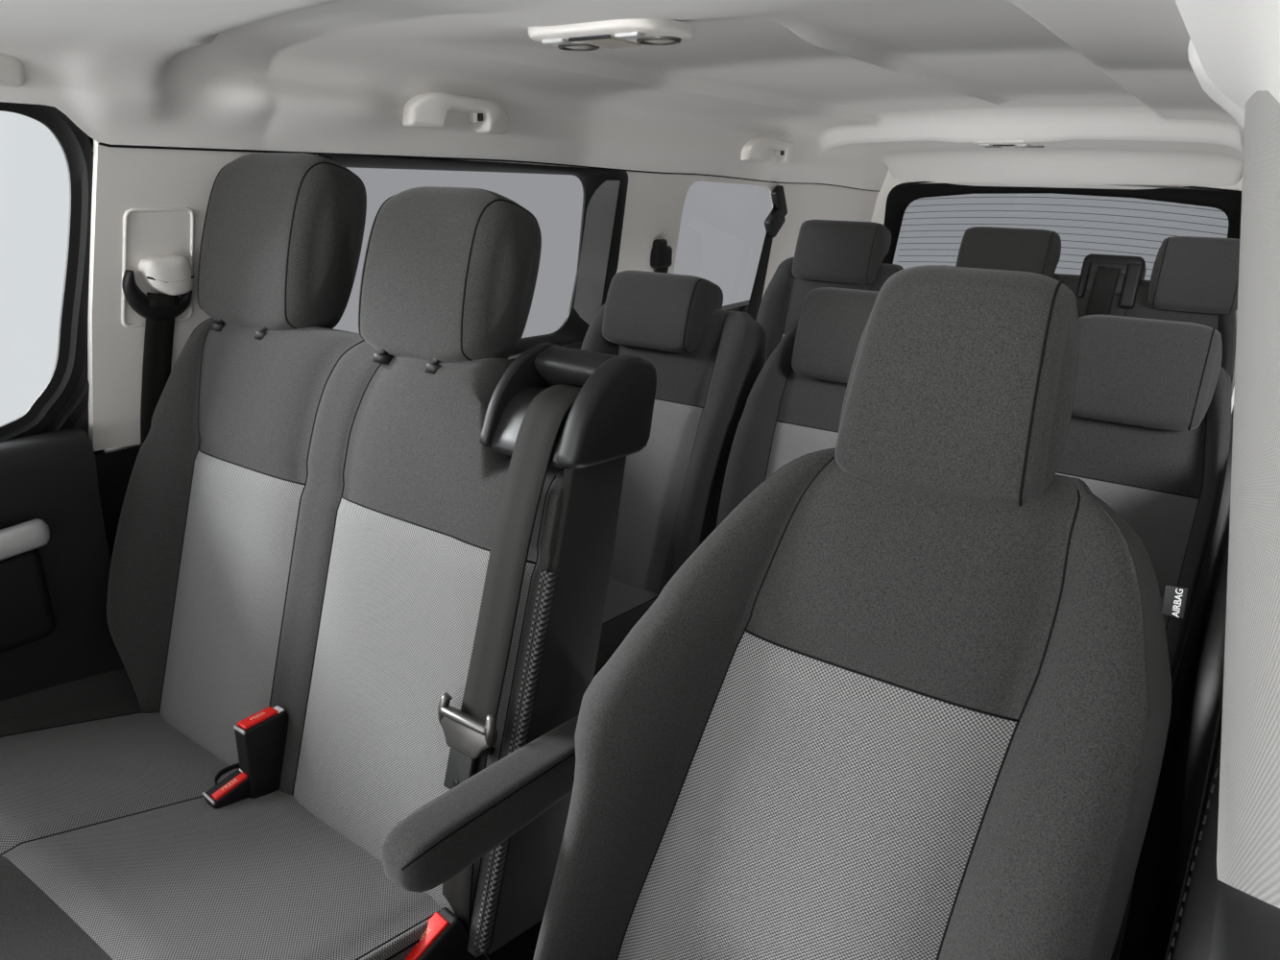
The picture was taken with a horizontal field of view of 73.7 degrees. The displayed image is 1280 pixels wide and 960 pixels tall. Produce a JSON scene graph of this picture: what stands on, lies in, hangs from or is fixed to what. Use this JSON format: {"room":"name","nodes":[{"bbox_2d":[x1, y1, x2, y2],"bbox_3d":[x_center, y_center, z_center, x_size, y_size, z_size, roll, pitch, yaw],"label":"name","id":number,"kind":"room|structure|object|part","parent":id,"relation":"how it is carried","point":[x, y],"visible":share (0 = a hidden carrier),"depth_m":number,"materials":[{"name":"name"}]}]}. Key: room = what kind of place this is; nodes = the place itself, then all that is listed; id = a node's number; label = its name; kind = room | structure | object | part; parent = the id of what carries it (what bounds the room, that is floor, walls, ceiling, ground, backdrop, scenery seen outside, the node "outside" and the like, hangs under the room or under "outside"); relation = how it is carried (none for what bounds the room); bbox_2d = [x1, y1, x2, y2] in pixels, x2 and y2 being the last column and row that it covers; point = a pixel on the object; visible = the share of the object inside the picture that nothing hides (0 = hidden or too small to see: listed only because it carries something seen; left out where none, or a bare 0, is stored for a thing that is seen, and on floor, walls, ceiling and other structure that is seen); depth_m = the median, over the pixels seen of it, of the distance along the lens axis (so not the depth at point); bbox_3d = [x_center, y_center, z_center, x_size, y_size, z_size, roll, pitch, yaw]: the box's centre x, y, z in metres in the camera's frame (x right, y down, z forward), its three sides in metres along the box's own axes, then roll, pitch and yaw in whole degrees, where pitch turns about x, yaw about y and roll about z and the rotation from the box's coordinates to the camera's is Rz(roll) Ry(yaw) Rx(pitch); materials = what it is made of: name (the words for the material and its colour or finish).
{"room":"vehicle interior","nodes":[
{"label":"vehicle interior","id":0,"kind":"room"},
{"bbox_2d":[87,139,878,451],"bbox_3d":[0.137,-0.703,2.582,0.109,0.535,3.418,14,23,32],"label":"wall","id":1,"kind":"structure","parent":0,"point":[123,179],"depth_m":1.32,"materials":[{"name":"white plastic"}]},
{"bbox_2d":[0,101,93,441],"bbox_3d":[-1.178,-0.120,0.774,0.162,0.660,1.369,14,23,32],"label":"window","id":2,"kind":"structure","parent":1,"relation":"in","point":[77,147],"depth_m":1.24,"materials":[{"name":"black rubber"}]},
{"bbox_2d":[0,339,124,701],"bbox_3d":[-1.181,0.381,0.965,0.132,0.940,1.250,14,23,32],"label":"door","id":3,"kind":"structure","parent":1,"relation":"in","point":[55,560],"depth_m":1.29,"materials":[{"name":"black"}]},
{"bbox_3d":[-0.984,0.133,1.097,0.042,0.052,0.412,14,23,33],"label":"handle","id":4,"kind":"part","parent":3,"relation":"part of","materials":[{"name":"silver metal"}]},
{"bbox_3d":[-0.946,-0.084,1.181,0.042,0.200,0.400,14,23,32],"label":"sail panel","id":5,"kind":"part","parent":3,"relation":"part of","materials":[{"name":"black"}]},
{"bbox_2d":[120,207,194,445],"bbox_3d":[-0.762,-0.053,1.422,0.099,0.766,0.123,14,23,32],"label":"belt","id":6,"kind":"object","parent":1,"relation":"attached to","point":[171,276],"visible":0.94,"depth_m":1.33,"materials":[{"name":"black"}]},
{"bbox_2d":[94,299,749,562],"bbox_3d":[0.061,-0.112,2.826,0.079,0.826,3.437,14,23,32],"label":"baseboard","id":7,"kind":"structure","parent":1,"relation":"attached to","point":[114,467],"depth_m":1.38,"materials":[{"name":"black plastic"}]},
{"bbox_2d":[317,153,627,356],"bbox_3d":[-0.342,-0.485,1.940,0.138,0.456,0.949,14,23,32],"label":"window","id":8,"kind":"structure","parent":1,"relation":"in","point":[605,191],"depth_m":2.18,"materials":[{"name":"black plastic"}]},
{"bbox_3d":[-0.119,-0.571,2.232,0.102,0.402,0.088,14,23,32],"label":"post","id":9,"kind":"part","parent":8,"relation":"part of","materials":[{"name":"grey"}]},
{"bbox_2d":[98,142,879,192],"bbox_3d":[0.181,-0.877,2.498,0.008,0.076,3.326,14,23,31],"label":"trim","id":10,"kind":"structure","parent":1,"relation":"attached to","point":[100,143],"depth_m":1.62,"materials":[{"name":"black plastic"}]},
{"bbox_2d":[650,239,672,273],"bbox_3d":[0.039,-0.387,2.569,0.084,0.656,0.098,14,23,32],"label":"anchor","id":11,"kind":"object","parent":1,"relation":"attached to","point":[661,258],"visible":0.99,"depth_m":2.43,"materials":[{"name":"black plastic"}]},
{"bbox_2d":[747,185,787,321],"bbox_3d":[0.435,-0.701,3.031,0.106,0.653,0.136,14,23,32],"label":"belt","id":12,"kind":"object","parent":1,"relation":"attached to","point":[775,220],"visible":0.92,"depth_m":2.95,"materials":[{"name":"black fabric"}]},
{"bbox_2d":[0,0,1279,191],"bbox_3d":[0.469,-0.701,1.737,1.358,0.262,4.290,14,23,32],"label":"ceiling","id":13,"kind":"structure","parent":0,"point":[1123,92],"depth_m":1.45,"materials":[{"name":"fabric"}]},
{"bbox_2d":[0,52,24,86],"bbox_3d":[-0.852,-0.478,0.939,0.061,0.060,0.302,14,23,32],"label":"handle","id":14,"kind":"object","parent":13,"relation":"attached to","point":[12,69],"visible":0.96,"depth_m":1.04,"materials":[{"name":"white plastic"}]},
{"bbox_2d":[402,92,508,134],"bbox_3d":[-0.350,-0.706,1.645,0.064,0.062,0.264,14,23,32],"label":"handle","id":15,"kind":"object","parent":13,"relation":"attached to","point":[430,109],"visible":0.98,"depth_m":1.59,"materials":[{"name":"white plastic"}]},
{"bbox_2d":[528,18,695,50],"bbox_3d":[-0.044,-0.598,1.151,0.222,0.020,0.148,14,23,32],"label":"recessed light","id":16,"kind":"object","parent":13,"relation":"in","point":[633,32],"visible":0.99,"depth_m":1.11,"materials":[{"name":"white plastic"}]},
{"bbox_2d":[542,38,570,45],"bbox_3d":[-0.114,-0.596,1.159,0.036,0.008,0.020,14,23,32],"label":"switch","id":17,"kind":"object","parent":16,"relation":"attached to","point":[549,41],"depth_m":1.15,"materials":[{"name":"grey plastic"}]},
{"bbox_2d":[614,31,645,39],"bbox_3d":[-0.013,-0.571,1.095,0.036,0.008,0.020,14,23,32],"label":"switch","id":18,"kind":"object","parent":16,"relation":"attached to","point":[618,35],"depth_m":1.09,"materials":[{"name":"grey plastic"}]},
{"bbox_2d":[740,137,796,163],"bbox_3d":[0.415,-1.052,2.728,0.065,0.070,0.344,14,23,32],"label":"handle","id":19,"kind":"object","parent":13,"relation":"attached to","point":[756,149],"visible":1,"depth_m":2.66,"materials":[{"name":"white plastic"}]},
{"bbox_2d":[972,140,1044,147],"bbox_3d":[1.250,-1.133,2.883,0.219,0.020,0.367,14,23,32],"label":"recessed light","id":20,"kind":"object","parent":13,"relation":"in","point":[983,143],"visible":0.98,"depth_m":2.78,"materials":[{"name":"white plastic"}]},
{"bbox_2d":[978,144,992,146],"bbox_3d":[1.154,-1.118,2.851,0.035,0.008,0.050,14,23,32],"label":"switch","id":21,"kind":"object","parent":20,"relation":"attached to","point":[982,145],"depth_m":2.83,"materials":[{"name":"grey plastic"}]},
{"bbox_2d":[1016,144,1030,146],"bbox_3d":[1.252,-1.093,2.789,0.035,0.008,0.050,14,23,32],"label":"switch","id":22,"kind":"object","parent":20,"relation":"attached to","point":[1020,145],"depth_m":2.77,"materials":[{"name":"grey plastic"}]},
{"bbox_2d":[484,641,1186,959],"bbox_3d":[0.356,0.618,2.084,1.600,0.040,4.700,14,23,32],"label":"floor","id":23,"kind":"structure","parent":0,"point":[522,947],"depth_m":1.61,"materials":[{"name":"black carpet"}]},
{"bbox_2d":[0,152,656,959],"bbox_3d":[-0.662,0.268,1.049,1.011,1.276,1.025,14,23,32],"label":"bench","id":24,"kind":"object","parent":23,"relation":"on","point":[307,520],"visible":0.95,"depth_m":1.08,"materials":[{"name":"grey fabric"}]},
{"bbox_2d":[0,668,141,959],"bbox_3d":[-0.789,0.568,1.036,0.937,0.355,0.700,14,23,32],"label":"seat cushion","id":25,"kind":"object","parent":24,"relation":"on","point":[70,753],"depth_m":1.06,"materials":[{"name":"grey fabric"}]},
{"bbox_3d":[-0.636,-0.248,1.301,0.011,0.037,0.022,14,23,32],"label":"headrest post","id":26,"kind":"part","parent":24,"relation":"part of","materials":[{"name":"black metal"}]},
{"bbox_3d":[-0.597,0.445,1.099,0.736,0.102,0.320,14,23,32],"label":"cushion panel","id":27,"kind":"part","parent":24,"relation":"part of","materials":[{"name":"grey fabric"}]},
{"bbox_2d":[202,768,249,808],"bbox_3d":[-0.554,0.450,1.173,0.038,0.112,0.073,14,23,32],"label":"belt buckle","id":28,"kind":"object","parent":24,"relation":"attached to","point":[235,787],"visible":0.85,"depth_m":1.15,"materials":[{"name":"black plastic"}]},
{"bbox_2d":[214,763,240,785],"bbox_3d":[-0.555,0.412,1.192,0.070,0.029,0.026,-8,22,-24],"label":"strap loop","id":29,"kind":"object","parent":24,"relation":"on","point":[236,765],"visible":0.34,"depth_m":1.19,"materials":[{"name":"black fabric"}]},
{"bbox_3d":[-0.626,0.210,1.280,0.272,0.452,0.156,14,23,32],"label":"insert panel","id":30,"kind":"part","parent":24,"relation":"part of","materials":[{"name":"grey fabric"}]},
{"bbox_2d":[233,705,288,798],"bbox_3d":[-0.520,0.408,1.195,0.028,0.181,0.069,14,23,32],"label":"belt buckle","id":31,"kind":"object","parent":24,"relation":"on","point":[260,737],"visible":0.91,"depth_m":1.17,"materials":[{"name":"black plastic"}]},
{"bbox_3d":[-0.504,0.320,1.188,0.016,0.004,0.010,14,23,31],"label":"latch plate","id":32,"kind":"part","parent":31,"relation":"part of","materials":[{"name":"white metal"}]},
{"bbox_3d":[-0.544,-0.226,1.242,0.011,0.037,0.022,14,23,32],"label":"headrest post","id":33,"kind":"part","parent":24,"relation":"part of","materials":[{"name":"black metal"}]},
{"bbox_3d":[-0.446,0.142,1.247,0.860,0.693,0.344,14,23,32],"label":"backrest","id":34,"kind":"part","parent":24,"relation":"part of","materials":[{"name":"grey fabric"}]},
{"bbox_3d":[-0.330,-0.173,1.107,0.011,0.037,0.022,14,23,32],"label":"headrest post","id":35,"kind":"part","parent":24,"relation":"part of","materials":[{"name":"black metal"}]},
{"bbox_3d":[-0.308,0.288,1.079,0.345,0.452,0.156,14,23,32],"label":"insert panel","id":36,"kind":"part","parent":24,"relation":"part of","materials":[{"name":"grey fabric"}]},
{"bbox_3d":[-0.249,-0.153,1.056,0.011,0.037,0.022,14,23,32],"label":"headrest post","id":37,"kind":"part","parent":24,"relation":"part of","materials":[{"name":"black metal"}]},
{"bbox_2d":[405,907,489,959],"bbox_3d":[-0.228,0.583,1.013,0.042,0.157,0.110,19,26,40],"label":"belt buckle","id":38,"kind":"object","parent":24,"relation":"attached to","point":[446,937],"visible":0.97,"depth_m":0.99,"materials":[{"name":"black plastic"}]},
{"bbox_2d":[437,384,581,932],"bbox_3d":[-0.148,0.204,1.022,0.088,0.614,0.261,14,23,32],"label":"belt","id":39,"kind":"object","parent":24,"relation":"attached to","point":[470,733],"visible":0.88,"depth_m":0.96,"materials":[{"name":"black fabric"}]},
{"bbox_3d":[-0.205,0.331,0.981,0.038,0.055,0.025,14,23,32],"label":"tongue blade","id":40,"kind":"part","parent":39,"relation":"part of","materials":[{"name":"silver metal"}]},
{"bbox_2d":[580,270,766,677],"bbox_3d":[-0.098,0.102,1.888,0.465,1.047,0.781,14,23,32],"label":"seat","id":41,"kind":"object","parent":23,"relation":"on","point":[707,359],"visible":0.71,"depth_m":1.92,"materials":[{"name":"grey fabric"}]},
{"bbox_2d":[593,597,657,677],"bbox_3d":[-0.172,0.321,1.850,0.450,0.140,0.520,14,23,32],"label":"seat cushion","id":42,"kind":"object","parent":41,"relation":"on","point":[621,615],"depth_m":1.79,"materials":[{"name":"grey fabric"}]},
{"bbox_3d":[-0.138,0.265,1.883,0.230,0.049,0.400,14,23,32],"label":"cushion panel","id":43,"kind":"part","parent":41,"relation":"part of","materials":[{"name":"grey fabric"}]},
{"bbox_3d":[-0.007,0.027,1.993,0.255,0.423,0.146,14,23,32],"label":"insert panel","id":44,"kind":"part","parent":41,"relation":"part of","materials":[{"name":"grey fabric"}]},
{"bbox_2d":[381,265,1187,959],"bbox_3d":[0.010,0.460,0.683,0.582,1.186,0.863,14,23,32],"label":"seat","id":45,"kind":"object","parent":23,"relation":"on","point":[909,698],"visible":1,"depth_m":0.74,"materials":[{"name":"grey fabric"}]},
{"bbox_3d":[-0.123,0.330,0.924,0.057,0.097,0.360,14,23,32],"label":"armrest","id":46,"kind":"part","parent":45,"relation":"part of","materials":[{"name":"grey fabric"}]},
{"bbox_3d":[0.126,0.410,0.802,0.326,0.481,0.167,14,23,32],"label":"insert panel","id":47,"kind":"part","parent":45,"relation":"part of","materials":[{"name":"grey fabric"}]},
{"bbox_3d":[0.169,0.331,0.816,0.510,0.704,0.408,14,23,32],"label":"backrest","id":48,"kind":"part","parent":45,"relation":"part of","materials":[{"name":"grey fabric"}]},
{"bbox_2d":[756,219,903,362],"bbox_3d":[0.452,-0.192,2.613,0.485,1.134,0.790,14,23,32],"label":"seat","id":49,"kind":"object","parent":23,"relation":"on","point":[847,254],"visible":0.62,"depth_m":2.66,"materials":[{"name":"grey fabric"}]},
{"bbox_2d":[716,287,1231,959],"bbox_3d":[0.455,0.236,1.540,0.893,1.049,0.784,14,23,32],"label":"bench","id":50,"kind":"object","parent":23,"relation":"on","point":[1149,429],"visible":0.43,"depth_m":1.45,"materials":[{"name":"grey fabric"}]},
{"bbox_3d":[0.380,0.122,1.749,0.321,0.423,0.146,14,23,32],"label":"insert panel","id":51,"kind":"part","parent":50,"relation":"part of","materials":[{"name":"grey fabric"}]},
{"bbox_3d":[0.579,0.060,1.669,0.893,0.671,0.348,14,23,32],"label":"backrest","id":52,"kind":"part","parent":50,"relation":"part of","materials":[{"name":"grey fabric"}]},
{"bbox_2d":[1110,871,1135,959],"bbox_3d":[0.382,0.458,1.499,0.870,0.140,0.520,14,23,32],"label":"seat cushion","id":53,"kind":"object","parent":50,"relation":"on","point":[1118,947],"depth_m":1.10,"materials":[{"name":"grey fabric"}]},
{"bbox_3d":[0.766,0.217,1.504,0.283,0.423,0.146,14,23,32],"label":"insert panel","id":54,"kind":"part","parent":50,"relation":"part of","materials":[{"name":"grey fabric"}]},
{"bbox_2d":[940,226,1240,383],"bbox_3d":[1.018,-0.056,2.262,0.835,1.136,0.803,14,23,32],"label":"bench","id":55,"kind":"object","parent":23,"relation":"on","point":[1195,279],"visible":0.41,"depth_m":2.21,"materials":[{"name":"grey fabric"}]},
{"bbox_2d":[1085,265,1120,315],"bbox_3d":[1.226,-0.456,2.283,0.060,0.218,0.068,14,23,32],"label":"belt","id":56,"kind":"object","parent":55,"relation":"hanging from","point":[1105,278],"visible":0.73,"depth_m":2.27,"materials":[{"name":"black fabric"}]},
{"bbox_2d":[870,169,1242,394],"bbox_3d":[1.654,-0.640,3.647,1.560,1.290,0.260,14,23,32],"label":"wall","id":57,"kind":"structure","parent":0,"point":[889,182],"depth_m":3.69,"materials":[{"name":"white plastic"}]},
{"bbox_2d":[881,181,1241,276],"bbox_3d":[1.659,-0.951,3.492,1.351,0.540,0.162,14,23,32],"label":"window","id":58,"kind":"structure","parent":57,"relation":"in","point":[900,197],"depth_m":3.47,"materials":[{"name":"grey glass"}]},
{"bbox_2d":[1140,405,1233,959],"bbox_3d":[1.358,0.207,2.006,0.067,0.826,3.437,14,23,32],"label":"baseboard","id":59,"kind":"structure","parent":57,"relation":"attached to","point":[1200,691],"depth_m":1.41,"materials":[{"name":"black plastic"}]},
{"bbox_2d":[1207,881,1279,959],"bbox_3d":[0.328,0.502,0.506,0.112,1.178,0.760,14,23,32],"label":"trim","id":60,"kind":"structure","parent":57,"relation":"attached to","point":[1246,927],"depth_m":0.41,"materials":[{"name":"black plastic"}]},
{"bbox_3d":[1.323,-0.411,1.832,0.109,0.535,3.418,14,23,32],"label":"wall","id":61,"kind":"structure","parent":0,"visible":0},
{"bbox_2d":[1164,685,1223,959],"bbox_3d":[0.463,0.347,0.731,0.026,0.628,0.224,11,22,25],"label":"belt","id":62,"kind":"object","parent":61,"relation":"attached to","point":[1197,834],"visible":0.58,"depth_m":0.72,"materials":[{"name":"black fabric"}]},
{"bbox_2d":[1216,90,1279,908],"bbox_3d":[0.281,0.043,0.383,0.136,0.578,0.760,14,23,32],"label":"trim","id":63,"kind":"structure","parent":61,"relation":"attached to","point":[1248,825],"depth_m":0.34,"materials":[{"name":"plastic"}]}
]}

